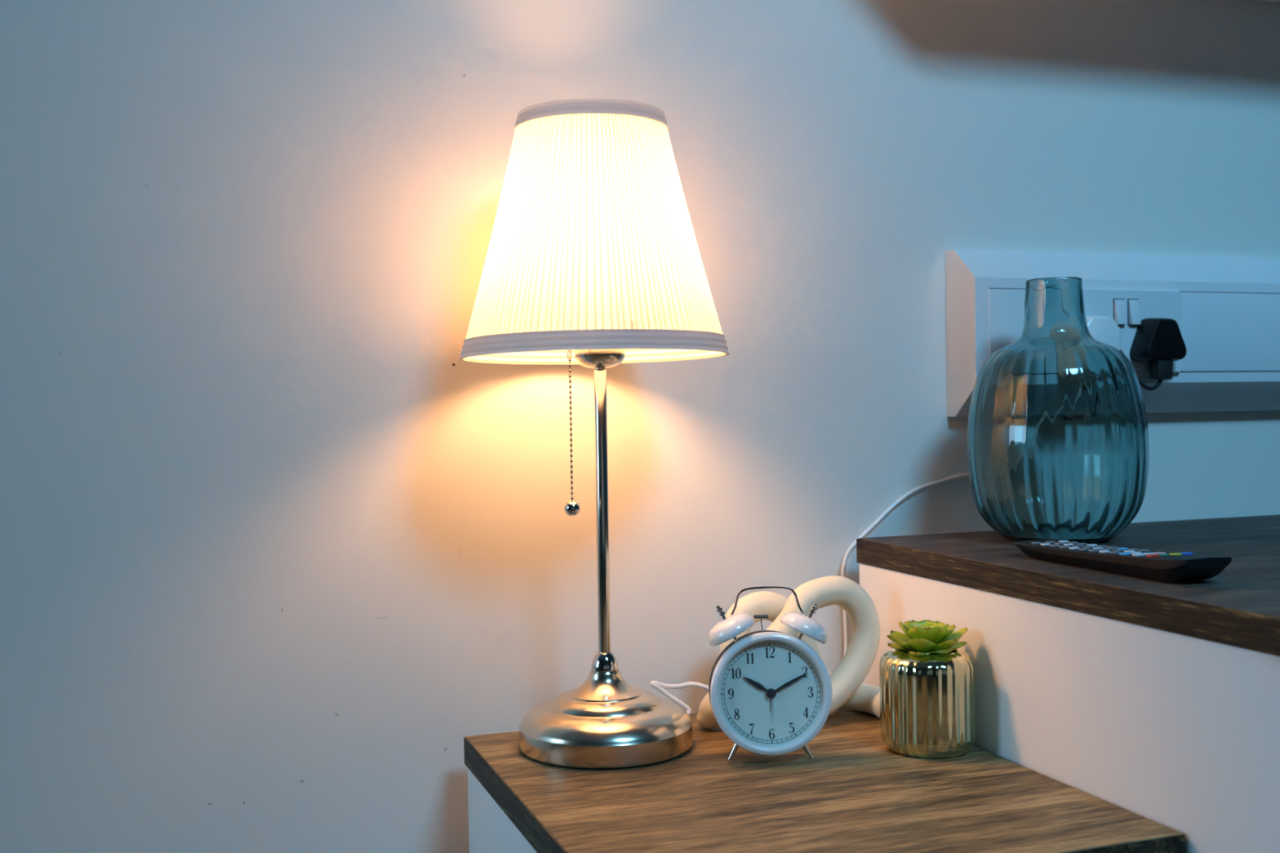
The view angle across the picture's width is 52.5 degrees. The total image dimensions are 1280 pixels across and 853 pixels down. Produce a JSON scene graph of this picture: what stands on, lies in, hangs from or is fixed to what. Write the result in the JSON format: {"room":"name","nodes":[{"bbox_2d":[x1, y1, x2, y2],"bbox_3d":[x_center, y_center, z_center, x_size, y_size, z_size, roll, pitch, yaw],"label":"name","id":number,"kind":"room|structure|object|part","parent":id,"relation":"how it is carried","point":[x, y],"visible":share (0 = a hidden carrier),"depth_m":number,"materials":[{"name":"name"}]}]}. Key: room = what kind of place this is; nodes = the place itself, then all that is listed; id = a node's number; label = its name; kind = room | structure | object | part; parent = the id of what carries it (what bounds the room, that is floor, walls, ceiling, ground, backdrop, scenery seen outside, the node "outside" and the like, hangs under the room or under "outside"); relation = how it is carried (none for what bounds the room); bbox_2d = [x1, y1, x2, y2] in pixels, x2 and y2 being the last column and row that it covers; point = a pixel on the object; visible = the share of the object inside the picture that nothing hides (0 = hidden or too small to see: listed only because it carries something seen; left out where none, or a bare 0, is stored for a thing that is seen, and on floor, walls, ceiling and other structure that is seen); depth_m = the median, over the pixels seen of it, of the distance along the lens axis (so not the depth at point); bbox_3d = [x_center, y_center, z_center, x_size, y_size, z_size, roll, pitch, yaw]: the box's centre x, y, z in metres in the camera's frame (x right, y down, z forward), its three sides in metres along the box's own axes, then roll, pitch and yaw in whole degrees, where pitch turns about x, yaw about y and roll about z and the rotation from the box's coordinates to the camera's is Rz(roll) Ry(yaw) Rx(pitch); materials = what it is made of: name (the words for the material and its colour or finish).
{"room":"bedroom","nodes":[
{"label":"bedroom","id":0,"kind":"room"},
{"bbox_2d":[0,0,1279,852],"bbox_3d":[-0.204,-0.378,1.218,4.650,2.600,0.100,-1,1,-20],"label":"wall","id":1,"kind":"structure","parent":0,"point":[272,551],"depth_m":1.18,"materials":[{"name":"white paint"}]},
{"bbox_2d":[945,248,1279,417],"bbox_3d":[1.126,-0.114,1.609,1.689,0.174,0.064,-1,1,-20],"label":"socket trunking","id":2,"kind":"object","parent":1,"relation":"attached to","point":[1231,305],"depth_m":1.39,"materials":[{"name":"white plastic"}]},
{"bbox_2d":[1114,299,1126,324],"bbox_3d":[0.502,-0.120,1.357,0.012,0.026,0.008,-1,1,-20],"label":"switch","id":3,"kind":"object","parent":2,"relation":"attached to","point":[1120,305],"depth_m":1.35,"materials":[{"name":"white plastic"}]},
{"bbox_3d":[0.510,-0.100,1.362,0.146,0.086,0.012,-1,1,-20],"label":"double wall socket","id":4,"kind":"part","parent":2,"relation":"part of","materials":[{"name":"white plastic"}]},
{"bbox_2d":[1128,299,1141,324],"bbox_3d":[0.519,-0.120,1.363,0.012,0.026,0.008,-1,1,-20],"label":"switch","id":5,"kind":"object","parent":2,"relation":"attached to","point":[1134,305],"depth_m":1.36,"materials":[{"name":"white plastic"}]},
{"bbox_2d":[1120,318,1186,390],"bbox_3d":[0.512,-0.060,1.365,0.122,0.107,0.056,-1,1,12],"label":"plug","id":6,"kind":"object","parent":2,"relation":"attached to","point":[1158,342],"visible":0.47,"depth_m":1.35,"materials":[{"name":"black plastic"}]},
{"bbox_3d":[0.493,-0.049,1.362,0.101,0.084,0.046,0,1,27],"label":"cord","id":7,"kind":"part","parent":6,"relation":"part of","materials":[{"name":"black plastic"}]},
{"bbox_3d":[0.466,0.893,-0.582,4.450,0.100,3.770,-1,1,-20],"label":"floor","id":8,"kind":"structure","parent":0,"visible":0},
{"bbox_2d":[463,707,1185,852],"bbox_3d":[0.112,0.547,0.998,0.393,0.549,0.465,-1,1,-20],"label":"nightstand","id":9,"kind":"object","parent":8,"relation":"on","point":[855,794],"visible":0.85,"depth_m":0.95,"materials":[{"name":"brown wood"}]},
{"bbox_2d":[708,586,831,760],"bbox_3d":[0.105,0.201,1.059,0.099,0.140,0.047,-1,1,-2],"label":"alarm clock","id":10,"kind":"object","parent":9,"relation":"on","point":[770,691],"visible":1,"depth_m":1.05,"materials":[{"name":"white metal"}]},
{"bbox_3d":[0.071,0.162,1.062,0.018,0.031,0.006,-1,1,-2],"label":"bell post","id":11,"kind":"part","parent":10,"relation":"part of","materials":[{"name":"silver metal"}]},
{"bbox_3d":[0.104,0.143,1.063,0.060,0.023,0.004,-1,1,-2],"label":"handle","id":12,"kind":"part","parent":10,"relation":"part of","materials":[{"name":"silver metal"}]},
{"bbox_3d":[0.137,0.161,1.063,0.018,0.031,0.006,-1,1,-2],"label":"bell post","id":13,"kind":"part","parent":10,"relation":"part of","materials":[{"name":"silver metal"}]},
{"bbox_2d":[697,575,880,729],"bbox_3d":[0.140,0.203,1.191,0.189,0.132,0.070,-1,1,-10],"label":"ornament","id":14,"kind":"object","parent":9,"relation":"on","point":[848,691],"visible":0.49,"depth_m":1.18,"materials":[{"name":"beige ceramic"}]},
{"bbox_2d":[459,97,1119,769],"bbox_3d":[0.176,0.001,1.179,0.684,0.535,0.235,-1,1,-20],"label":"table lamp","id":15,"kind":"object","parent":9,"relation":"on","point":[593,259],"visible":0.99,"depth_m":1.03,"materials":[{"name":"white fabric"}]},
{"bbox_3d":[-0.057,0.001,1.063,0.001,0.130,0.001,-1,1,-20],"label":"pull chain","id":16,"kind":"part","parent":15,"relation":"part of","materials":[{"name":"silver metal"}]},
{"bbox_3d":[-0.040,-0.159,1.094,0.224,0.201,0.224,-1,1,-20],"label":"lamp shade","id":17,"kind":"part","parent":15,"relation":"part of","materials":[{"name":"fabric"}]},
{"bbox_3d":[0.224,0.109,1.277,0.477,0.314,0.085,-1,1,-20],"label":"cord","id":18,"kind":"part","parent":15,"relation":"part of","materials":[{"name":"white plastic"}]},
{"bbox_2d":[879,619,976,758],"bbox_3d":[0.240,0.216,1.083,0.078,0.106,0.078,-1,1,-24],"label":"potted succulent","id":19,"kind":"object","parent":9,"relation":"on","point":[927,684],"visible":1,"depth_m":1.05,"materials":[{"name":"leaf"},{"name":"gold metal"},{"name":"dark moss"}]},
{"bbox_2d":[856,514,1279,852],"bbox_3d":[0.881,0.453,1.215,1.202,0.705,0.572,-1,1,-20],"label":"dresser","id":20,"kind":"object","parent":8,"relation":"on","point":[1158,702],"visible":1,"depth_m":0.94,"materials":[{"name":"smoked oak laminate"},{"name":"white painted wood"}]},
{"bbox_2d":[967,276,1148,543],"bbox_3d":[0.395,-0.016,1.232,0.164,0.247,0.164,-1,1,-20],"label":"glass vase","id":21,"kind":"object","parent":20,"relation":"on","point":[1058,433],"visible":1,"depth_m":1.17,"materials":[{"name":"blue glass"}]},
{"bbox_2d":[1013,539,1231,582],"bbox_3d":[0.372,0.102,1.018,0.046,0.020,0.206,-1,1,-18],"label":"remote control","id":22,"kind":"object","parent":20,"relation":"on","point":[1162,566],"visible":1,"depth_m":0.97,"materials":[{"name":"black plastic"}]}
]}

